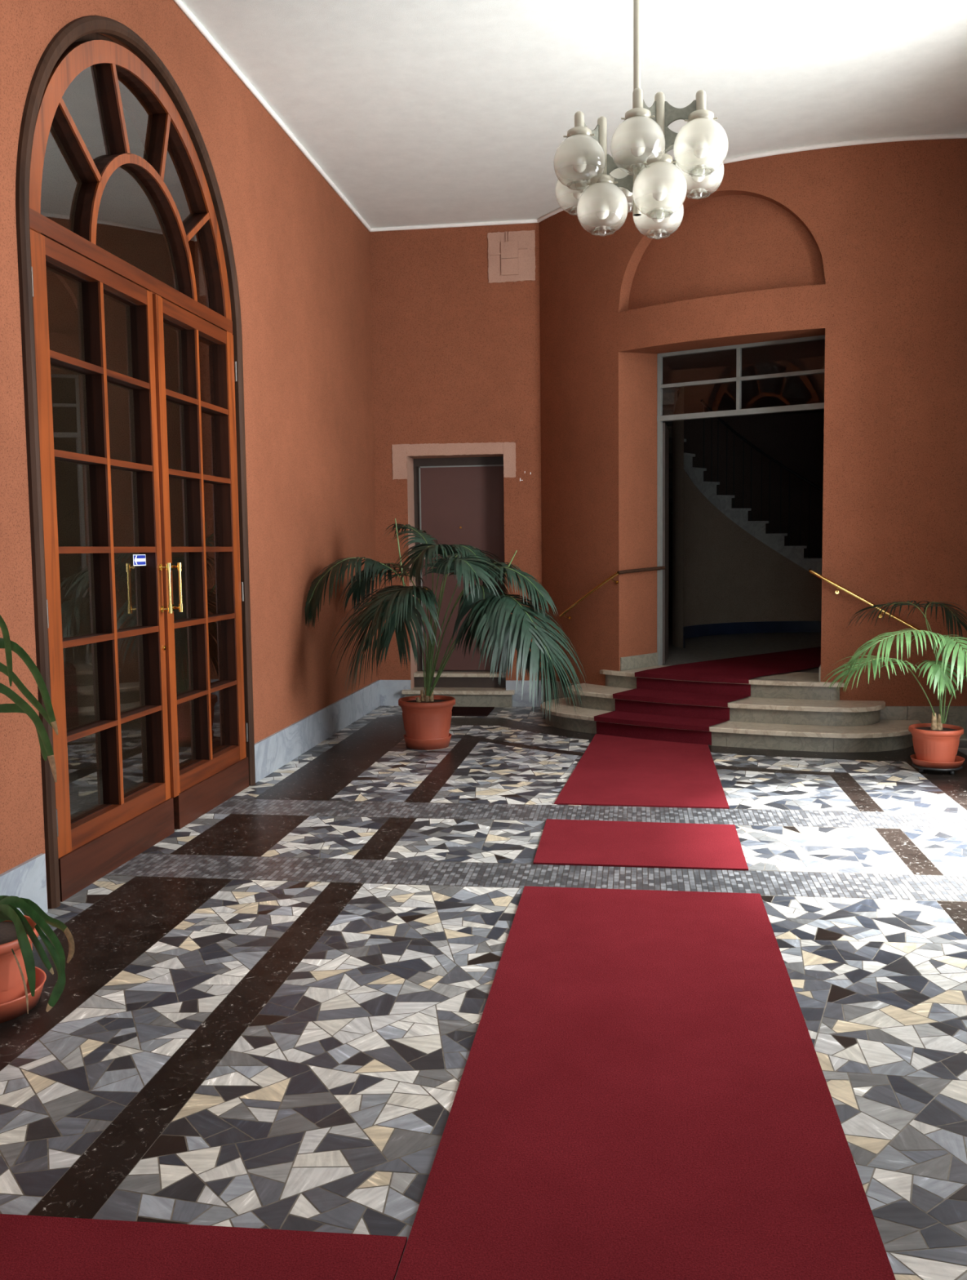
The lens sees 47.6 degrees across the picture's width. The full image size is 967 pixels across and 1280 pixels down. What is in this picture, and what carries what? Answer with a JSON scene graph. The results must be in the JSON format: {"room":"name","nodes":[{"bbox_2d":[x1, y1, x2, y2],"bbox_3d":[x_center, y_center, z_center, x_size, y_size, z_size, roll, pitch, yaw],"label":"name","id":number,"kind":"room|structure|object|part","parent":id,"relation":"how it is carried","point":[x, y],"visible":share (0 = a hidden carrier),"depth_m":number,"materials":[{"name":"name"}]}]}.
{"room":"entrance hall","nodes":[
{"label":"entrance hall","id":0,"kind":"room"},
{"bbox_2d":[40,65,195,819],"bbox_3d":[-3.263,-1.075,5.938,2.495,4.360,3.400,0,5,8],"label":"glass pane","id":1,"kind":"structure","parent":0,"point":[131,227],"depth_m":7.43,"materials":[{"name":"clear glass"}]},
{"bbox_2d":[0,0,378,906],"bbox_3d":[-2.110,-1.055,3.950,0.320,4.500,13.791,0,5,8],"label":"wall","id":2,"kind":"structure","parent":0,"point":[302,255],"depth_m":7.33,"materials":[{"name":"paint"}]},
{"bbox_2d":[15,15,255,909],"bbox_3d":[-1.718,-0.999,5.718,0.156,4.085,2.510,0,5,8],"label":"door","id":3,"kind":"structure","parent":2,"relation":"in","point":[82,850],"depth_m":5.60,"materials":[{"name":"brown wood"}]},
{"bbox_3d":[-1.742,-1.816,5.652,0.058,0.125,2.310,0,5,8],"label":"transom rail","id":4,"kind":"part","parent":3,"relation":"part of","materials":[{"name":"brown wood"}]},
{"bbox_3d":[-1.747,-2.359,5.607,0.051,1.155,2.310,0,5,8],"label":"arch frame","id":5,"kind":"part","parent":3,"relation":"part of","materials":[{"name":"brown wood"}]},
{"bbox_3d":[-1.667,-0.272,5.747,0.066,0.264,0.036,0,5,8],"label":"handle","id":6,"kind":"part","parent":3,"relation":"part of","materials":[{"name":"gold metal"}]},
{"bbox_3d":[-1.648,-0.283,5.881,0.066,0.264,0.036,0,5,8],"label":"handle","id":7,"kind":"part","parent":3,"relation":"part of","materials":[{"name":"gold metal"}]},
{"bbox_2d":[0,680,380,915],"bbox_3d":[-1.924,1.067,4.044,0.018,0.250,13.270,0,5,8],"label":"baseboard","id":8,"kind":"structure","parent":2,"relation":"attached to","point":[28,879],"depth_m":7.75,"materials":[{"name":"grey stone"}]},
{"bbox_2d":[407,453,503,688],"bbox_3d":[-0.230,-0.570,10.594,0.922,2.385,0.360,0,5,8],"label":"door frame","id":9,"kind":"structure","parent":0,"point":[411,482],"depth_m":10.56,"materials":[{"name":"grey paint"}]},
{"bbox_2d":[413,456,505,671],"bbox_3d":[-0.215,-0.728,10.685,0.917,2.085,0.130,0,5,8],"label":"door","id":10,"kind":"structure","parent":9,"relation":"in","point":[458,500],"depth_m":10.64,"materials":[{"name":"paint"}]},
{"bbox_2d":[369,222,542,682],"bbox_3d":[-0.311,-1.608,10.335,2.075,4.500,0.001,0,5,8],"label":"wall","id":11,"kind":"structure","parent":0,"point":[456,353],"depth_m":10.25,"materials":[{"name":"paint"}]},
{"bbox_2d":[391,442,515,479],"bbox_3d":[-0.282,-1.689,10.321,1.182,0.337,0.007,0,5,8],"label":"trim","id":12,"kind":"structure","parent":11,"relation":"attached to","point":[508,449],"depth_m":10.31,"materials":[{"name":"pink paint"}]},
{"bbox_2d":[380,680,542,706],"bbox_3d":[-0.215,0.510,10.492,1.582,0.250,0.018,0,5,8],"label":"baseboard","id":13,"kind":"structure","parent":11,"relation":"attached to","point":[390,690],"depth_m":10.54,"materials":[{"name":"grey stone"}]},
{"bbox_2d":[487,230,536,283],"bbox_3d":[0.257,-3.531,10.081,0.446,0.458,0.022,0,5,8],"label":"access panel","id":14,"kind":"object","parent":11,"relation":"attached to","point":[511,254],"visible":1,"depth_m":10.08,"materials":[{"name":"pink paint"}]},
{"bbox_2d":[0,705,966,1279],"bbox_3d":[0.555,1.185,3.768,5.705,0.001,13.991,0,5,8],"label":"floor","id":15,"kind":"structure","parent":0,"point":[268,1015],"depth_m":3.88,"materials":[{"name":"stone"}]},
{"bbox_2d":[0,614,75,1023],"bbox_3d":[-1.587,0.559,3.499,0.422,1.345,0.680,-5,6,-42],"label":"potted plant","id":16,"kind":"object","parent":15,"relation":"on","point":[21,982],"visible":1,"depth_m":3.53,"materials":[{"name":"plant"}]},
{"bbox_2d":[0,915,39,1004],"bbox_3d":[-1.677,1.081,3.639,0.380,0.225,0.380,0,5,8],"label":"pot","id":17,"kind":"object","parent":16,"relation":"attached to","point":[12,991],"depth_m":3.58,"materials":[{"name":"ceramic"}]},
{"bbox_2d":[0,1213,407,1279],"bbox_3d":[-1.180,1.348,2.013,1.904,0.008,1.022,0,5,8],"label":"carpet","id":18,"kind":"object","parent":15,"relation":"on","point":[33,1247],"visible":1,"depth_m":2.34,"materials":[{"name":"red carpet"}]},
{"bbox_2d":[305,518,586,750],"bbox_3d":[-0.393,-0.043,8.193,1.732,1.736,2.328,-3,5,-24],"label":"potted palm","id":19,"kind":"object","parent":15,"relation":"on","point":[427,718],"visible":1,"depth_m":7.71,"materials":[{"name":"plant"}]},
{"bbox_3d":[-0.450,0.427,8.361,0.138,0.126,0.057,-2,5,-12],"label":"stem","id":20,"kind":"part","parent":19,"relation":"part of","materials":[{"name":"beige plant"}]},
{"bbox_2d":[398,695,455,739],"bbox_3d":[-0.430,0.606,8.370,0.436,0.315,0.436,0,5,8],"label":"pot","id":21,"kind":"object","parent":19,"relation":"attached to","point":[424,717],"depth_m":8.22,"materials":[{"name":"ceramic"}]},
{"bbox_2d":[401,671,515,707],"bbox_3d":[-0.215,0.473,10.632,1.080,0.300,0.475,0,5,8],"label":"doorstep","id":22,"kind":"object","parent":15,"relation":"on","point":[468,689],"visible":0.79,"depth_m":10.54,"materials":[{"name":"grey stone"}]},
{"bbox_2d":[451,706,494,716],"bbox_3d":[-0.313,0.659,10.146,0.770,0.012,0.510,0,5,8],"label":"doormat","id":23,"kind":"object","parent":15,"relation":"on","point":[456,711],"visible":0.43,"depth_m":10.08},
{"bbox_2d":[533,818,748,871],"bbox_3d":[0.792,1.028,5.558,1.013,0.008,0.853,0,5,8],"label":"carpet","id":24,"kind":"object","parent":15,"relation":"on","point":[562,842],"visible":1,"depth_m":5.49,"materials":[{"name":"red carpet"}]},
{"bbox_2d":[554,733,729,808],"bbox_3d":[1.081,0.860,7.542,1.012,0.008,2.450,0,5,8],"label":"carpet","id":25,"kind":"object","parent":15,"relation":"on","point":[613,770],"visible":1,"depth_m":7.13,"materials":[{"name":"red carpet"}]},
{"bbox_2d":[395,885,896,1279],"bbox_3d":[0.181,1.401,1.169,1.018,0.008,7.322,0,5,8],"label":"carpet","id":26,"kind":"object","parent":15,"relation":"on","point":[643,1093],"visible":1,"depth_m":2.86,"materials":[{"name":"red carpet"}]},
{"bbox_2d":[540,669,921,752],"bbox_3d":[1.804,0.536,8.778,3.133,0.432,1.081,2,6,31],"label":"entrance steps","id":27,"kind":"structure","parent":15,"relation":"on","point":[811,716],"depth_m":8.29,"materials":[{"name":"grey stone"}]},
{"bbox_2d":[594,646,821,745],"bbox_3d":[2.935,0.399,10.167,4.927,0.439,1.179,-5,7,-43],"label":"carpet","id":28,"kind":"object","parent":27,"relation":"on","point":[732,671],"visible":0.95,"depth_m":8.85,"materials":[{"name":"red carpet"}]},
{"bbox_2d":[822,600,966,774],"bbox_3d":[2.876,0.306,7.357,1.332,1.100,1.542,0,5,8],"label":"potted palm","id":29,"kind":"object","parent":15,"relation":"on","point":[935,744],"visible":1,"depth_m":7.07,"materials":[{"name":"green plant"}]},
{"bbox_2d":[908,723,964,762],"bbox_3d":[2.982,0.691,7.221,0.336,0.235,0.336,0,5,8],"label":"pot","id":30,"kind":"object","parent":29,"relation":"attached to","point":[932,742],"depth_m":7.12,"materials":[{"name":"ceramic"}]},
{"bbox_3d":[2.984,0.535,7.208,0.076,0.116,0.044,0,5,8],"label":"stem","id":31,"kind":"part","parent":29,"relation":"part of","materials":[{"name":"beige plant"}]},
{"bbox_2d":[182,0,966,227],"bbox_3d":[0.498,-3.374,3.388,5.805,0.150,13.991,0,5,8],"label":"ceiling","id":32,"kind":"structure","parent":0,"point":[418,112],"depth_m":7.00,"materials":[{"name":"white paint"}]},
{"bbox_2d":[553,0,728,239],"bbox_3d":[0.732,-2.707,5.252,0.870,1.494,0.893,0,5,8],"label":"chandelier","id":33,"kind":"object","parent":32,"relation":"hanging from","point":[602,184],"visible":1,"depth_m":5.14,"materials":[{"name":"white glass"}]},
{"bbox_3d":[0.494,-2.319,5.641,0.248,0.221,0.248,0,5,8],"label":"globe","id":34,"kind":"part","parent":33,"relation":"part of","materials":[{"name":"white glass"}]},
{"bbox_3d":[0.493,-2.329,5.641,0.068,0.116,0.067,0,5,8],"label":"bulb","id":35,"kind":"part","parent":33,"relation":"part of","materials":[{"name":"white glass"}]},
{"bbox_3d":[0.459,-2.285,5.234,0.248,0.221,0.248,0,5,8],"label":"globe","id":36,"kind":"part","parent":33,"relation":"part of","materials":[{"name":"white glass"}]},
{"bbox_3d":[0.459,-2.295,5.233,0.068,0.116,0.067,0,5,8],"label":"bulb","id":37,"kind":"part","parent":33,"relation":"part of","materials":[{"name":"white glass"}]},
{"bbox_3d":[0.534,-2.333,5.468,0.012,0.108,0.318,-2,5,-13],"label":"link plate","id":38,"kind":"part","parent":33,"relation":"part of","materials":[{"name":"white glass"}]},
{"bbox_3d":[0.515,-2.421,5.255,0.098,0.118,0.012,-3,5,-29],"label":"link plate","id":39,"kind":"part","parent":33,"relation":"part of","materials":[{"name":"grey metal"}]},
{"bbox_3d":[0.516,-2.316,5.264,0.098,0.108,0.012,-3,5,-29],"label":"link plate","id":40,"kind":"part","parent":33,"relation":"part of","materials":[{"name":"glass"}]},
{"bbox_3d":[0.577,-2.093,5.315,0.248,0.221,0.248,0,5,8],"label":"globe","id":41,"kind":"part","parent":33,"relation":"part of","materials":[{"name":"white glass"}]},
{"bbox_3d":[0.577,-2.102,5.314,0.068,0.116,0.067,0,5,8],"label":"bulb","id":42,"kind":"part","parent":33,"relation":"part of","materials":[{"name":"white glass"}]},
{"bbox_3d":[0.659,-2.210,5.293,0.132,0.098,0.012,0,5,8],"label":"link plate","id":43,"kind":"part","parent":33,"relation":"part of","materials":[{"name":"grey metal"}]},
{"bbox_3d":[0.657,-2.299,5.286,0.132,0.098,0.012,0,5,8],"label":"link plate","id":44,"kind":"part","parent":33,"relation":"part of","materials":[{"name":"white glass"}]},
{"bbox_3d":[0.740,-2.319,5.597,0.248,0.221,0.248,0,5,8],"label":"globe","id":45,"kind":"part","parent":33,"relation":"part of","materials":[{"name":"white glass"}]},
{"bbox_3d":[0.740,-2.328,5.596,0.068,0.116,0.067,0,5,8],"label":"bulb","id":46,"kind":"part","parent":33,"relation":"part of","materials":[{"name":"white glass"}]},
{"bbox_3d":[0.735,-2.753,5.237,0.120,1.400,0.120,0,5,8],"label":"rod","id":47,"kind":"part","parent":33,"relation":"part of","materials":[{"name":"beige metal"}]},
{"bbox_3d":[0.702,-2.250,4.980,0.248,0.221,0.248,0,5,8],"label":"globe","id":48,"kind":"part","parent":33,"relation":"part of","materials":[{"name":"white glass"}]},
{"bbox_3d":[0.702,-2.259,4.979,0.068,0.116,0.067,0,5,8],"label":"bulb","id":49,"kind":"part","parent":33,"relation":"part of","materials":[{"name":"white glass"}]},
{"bbox_3d":[0.774,-2.289,5.149,0.012,0.098,0.225,-2,5,-15],"label":"link plate","id":50,"kind":"part","parent":33,"relation":"part of","materials":[{"name":"white glass"}]},
{"bbox_3d":[0.753,-2.401,4.990,0.081,0.118,0.012,-3,5,-23],"label":"link plate","id":51,"kind":"part","parent":33,"relation":"part of","materials":[{"name":"grey metal"}]},
{"bbox_3d":[0.755,-2.297,4.999,0.081,0.108,0.012,-3,5,-23],"label":"link plate","id":52,"kind":"part","parent":33,"relation":"part of","materials":[{"name":"metal"}]},
{"bbox_3d":[0.858,-2.101,5.376,0.248,0.221,0.248,0,5,8],"label":"globe","id":53,"kind":"part","parent":33,"relation":"part of","materials":[{"name":"white glass"}]},
{"bbox_3d":[0.857,-2.111,5.375,0.068,0.116,0.067,0,5,8],"label":"bulb","id":54,"kind":"part","parent":33,"relation":"part of","materials":[{"name":"white glass"}]},
{"bbox_3d":[0.810,-2.082,5.040,0.068,0.116,0.067,0,5,8],"label":"bulb","id":55,"kind":"part","parent":33,"relation":"part of","materials":[{"name":"white glass"}]},
{"bbox_3d":[0.811,-2.073,5.041,0.248,0.221,0.248,0,5,8],"label":"globe","id":56,"kind":"part","parent":33,"relation":"part of","materials":[{"name":"white glass"}]},
{"bbox_3d":[0.955,-2.435,5.364,0.171,0.118,0.012,-1,5,-9],"label":"link plate","id":57,"kind":"part","parent":33,"relation":"part of","materials":[{"name":"grey metal"}]},
{"bbox_3d":[0.901,-2.300,5.014,0.151,0.108,0.012,0,5,5],"label":"link plate","id":58,"kind":"part","parent":33,"relation":"part of","materials":[{"name":"grey metal"}]},
{"bbox_3d":[0.899,-2.405,5.005,0.151,0.118,0.012,0,5,5],"label":"link plate","id":59,"kind":"part","parent":33,"relation":"part of","materials":[{"name":"grey metal"}]},
{"bbox_3d":[0.956,-2.330,5.373,0.171,0.108,0.012,-1,5,-9],"label":"link plate","id":60,"kind":"part","parent":33,"relation":"part of","materials":[{"name":"white glass"}]},
{"bbox_3d":[1.058,-2.315,5.391,0.068,0.116,0.067,0,5,8],"label":"bulb","id":61,"kind":"part","parent":33,"relation":"part of","materials":[{"name":"white glass"}]},
{"bbox_3d":[1.058,-2.306,5.391,0.248,0.221,0.248,0,5,8],"label":"globe","id":62,"kind":"part","parent":33,"relation":"part of","materials":[{"name":"white glass"}]},
{"bbox_3d":[0.994,-2.265,5.009,0.068,0.116,0.067,0,5,8],"label":"bulb","id":63,"kind":"part","parent":33,"relation":"part of","materials":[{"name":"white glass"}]},
{"bbox_3d":[0.994,-2.256,5.010,0.248,0.221,0.248,0,5,8],"label":"globe","id":64,"kind":"part","parent":33,"relation":"part of","materials":[{"name":"white glass"}]},
{"bbox_2d":[622,665,819,680],"bbox_3d":[2.006,0.277,9.256,1.710,0.001,1.193,0,5,8],"label":"floor","id":65,"kind":"structure","parent":0,"point":[797,676],"depth_m":8.99,"materials":[{"name":"beige stone"}]},
{"bbox_2d":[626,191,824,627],"bbox_3d":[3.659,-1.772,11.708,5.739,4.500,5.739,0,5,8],"label":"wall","id":66,"kind":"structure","parent":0,"point":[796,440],"depth_m":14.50,"materials":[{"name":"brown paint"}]},
{"bbox_2d":[620,652,821,681],"bbox_3d":[2.067,0.216,9.270,1.722,0.115,0.590,2,6,32],"label":"baseboard","id":67,"kind":"structure","parent":66,"relation":"in","point":[627,663],"depth_m":9.66,"materials":[{"name":"grey stone"}]},
{"bbox_2d":[683,621,821,648],"bbox_3d":[3.325,-0.097,12.727,3.181,0.140,1.337,-3,5,-22],"label":"baseboard","id":68,"kind":"structure","parent":66,"relation":"attached to","point":[721,628],"depth_m":13.38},
{"bbox_2d":[542,678,966,738],"bbox_3d":[2.060,0.574,9.255,3.730,0.270,0.348,2,6,32],"label":"baseboard","id":69,"kind":"structure","parent":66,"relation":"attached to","point":[957,715],"depth_m":8.43,"materials":[{"name":"grey stone"}]},
{"bbox_2d":[662,627,821,680],"bbox_3d":[3.681,0.041,11.859,6.888,0.001,6.888,0,5,8],"label":"floor","id":70,"kind":"structure","parent":0,"point":[704,648],"depth_m":11.73,"materials":[{"name":"tile"}]},
{"bbox_2d":[662,386,822,575],"bbox_3d":[3.356,-1.381,13.219,5.464,2.963,2.674,-1,5,-8],"label":"curved staircase","id":71,"kind":"structure","parent":70,"relation":"on","point":[757,529],"depth_m":13.25,"materials":[{"name":"grey stone"}]},
{"bbox_3d":[3.741,-2.029,13.104,2.341,1.662,0.503,0,5,3],"label":"handrail","id":72,"kind":"part","parent":71,"relation":"part of","materials":[{"name":"black plastic"}]},
{"bbox_2d":[662,339,825,413],"bbox_3d":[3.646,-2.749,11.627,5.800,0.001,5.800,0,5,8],"label":"transom window","id":73,"kind":"structure","parent":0,"point":[807,355],"depth_m":11.25,"materials":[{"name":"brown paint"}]},
{"bbox_2d":[672,386,822,648],"bbox_3d":[3.308,-1.395,12.620,3.181,2.747,1.334,-3,5,-22],"label":"wall","id":74,"kind":"structure","parent":0,"point":[722,573],"depth_m":13.17,"materials":[{"name":"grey paint"}]},
{"bbox_2d":[539,137,966,706],"bbox_3d":[1.996,-1.529,9.034,3.931,4.500,0.612,2,6,32],"label":"wall","id":75,"kind":"structure","parent":0,"point":[887,221],"depth_m":8.38,"materials":[{"name":"paint"}]},
{"bbox_2d":[173,0,966,231],"bbox_3d":[0.493,-3.281,3.350,5.019,0.036,13.298,0,5,8],"label":"trim","id":76,"kind":"structure","parent":75,"relation":"attached to","point":[180,4],"depth_m":8.19,"materials":[{"name":"white paint"}]},
{"bbox_2d":[559,565,665,619],"bbox_3d":[1.123,-0.403,9.619,0.949,0.473,0.556,0,5,8],"label":"brass handrail","id":77,"kind":"object","parent":75,"relation":"attached to","point":[632,571],"visible":1,"depth_m":9.56,"materials":[{"name":"brown metal"}]},
{"bbox_3d":[0.916,-0.395,9.627,0.046,0.422,0.745,-4,6,-38],"label":"rail","id":78,"kind":"part","parent":77,"relation":"part of","materials":[{"name":"gold metal"}]},
{"bbox_3d":[1.386,-0.609,9.560,0.046,0.059,0.671,4,7,44],"label":"return rail","id":79,"kind":"part","parent":77,"relation":"part of","materials":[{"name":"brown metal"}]},
{"bbox_2d":[618,328,825,671],"bbox_3d":[2.018,-0.885,9.129,1.725,3.200,0.697,2,6,32],"label":"doorway","id":80,"kind":"structure","parent":75,"relation":"in","point":[637,367],"depth_m":9.53,"materials":[{"name":"paint"}]},
{"bbox_2d":[657,334,825,665],"bbox_3d":[2.063,-1.140,9.592,0.616,2.770,1.871,-4,6,-36],"label":"door frame","id":81,"kind":"structure","parent":80,"relation":"attached to","point":[663,432],"depth_m":9.69,"materials":[{"name":"grey paint"}]},
{"bbox_3d":[1.688,-0.888,10.183,0.035,2.160,0.722,0,5,12],"label":"open door","id":82,"kind":"part","parent":81,"relation":"part of","materials":[{"name":"paint"}]},
{"bbox_2d":[618,190,826,312],"bbox_3d":[1.867,-3.133,8.745,1.725,0.803,0.235,2,6,32],"label":"wall niche","id":83,"kind":"object","parent":75,"relation":"in","point":[725,242],"visible":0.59,"depth_m":8.73,"materials":[{"name":"paint"}]},
{"bbox_2d":[808,568,926,635],"bbox_3d":[2.936,-0.290,8.397,0.871,0.514,0.152,1,5,21],"label":"brass handrail","id":84,"kind":"object","parent":75,"relation":"attached to","point":[837,586],"visible":0.87,"depth_m":8.37,"materials":[{"name":"gold metal"}]}
]}

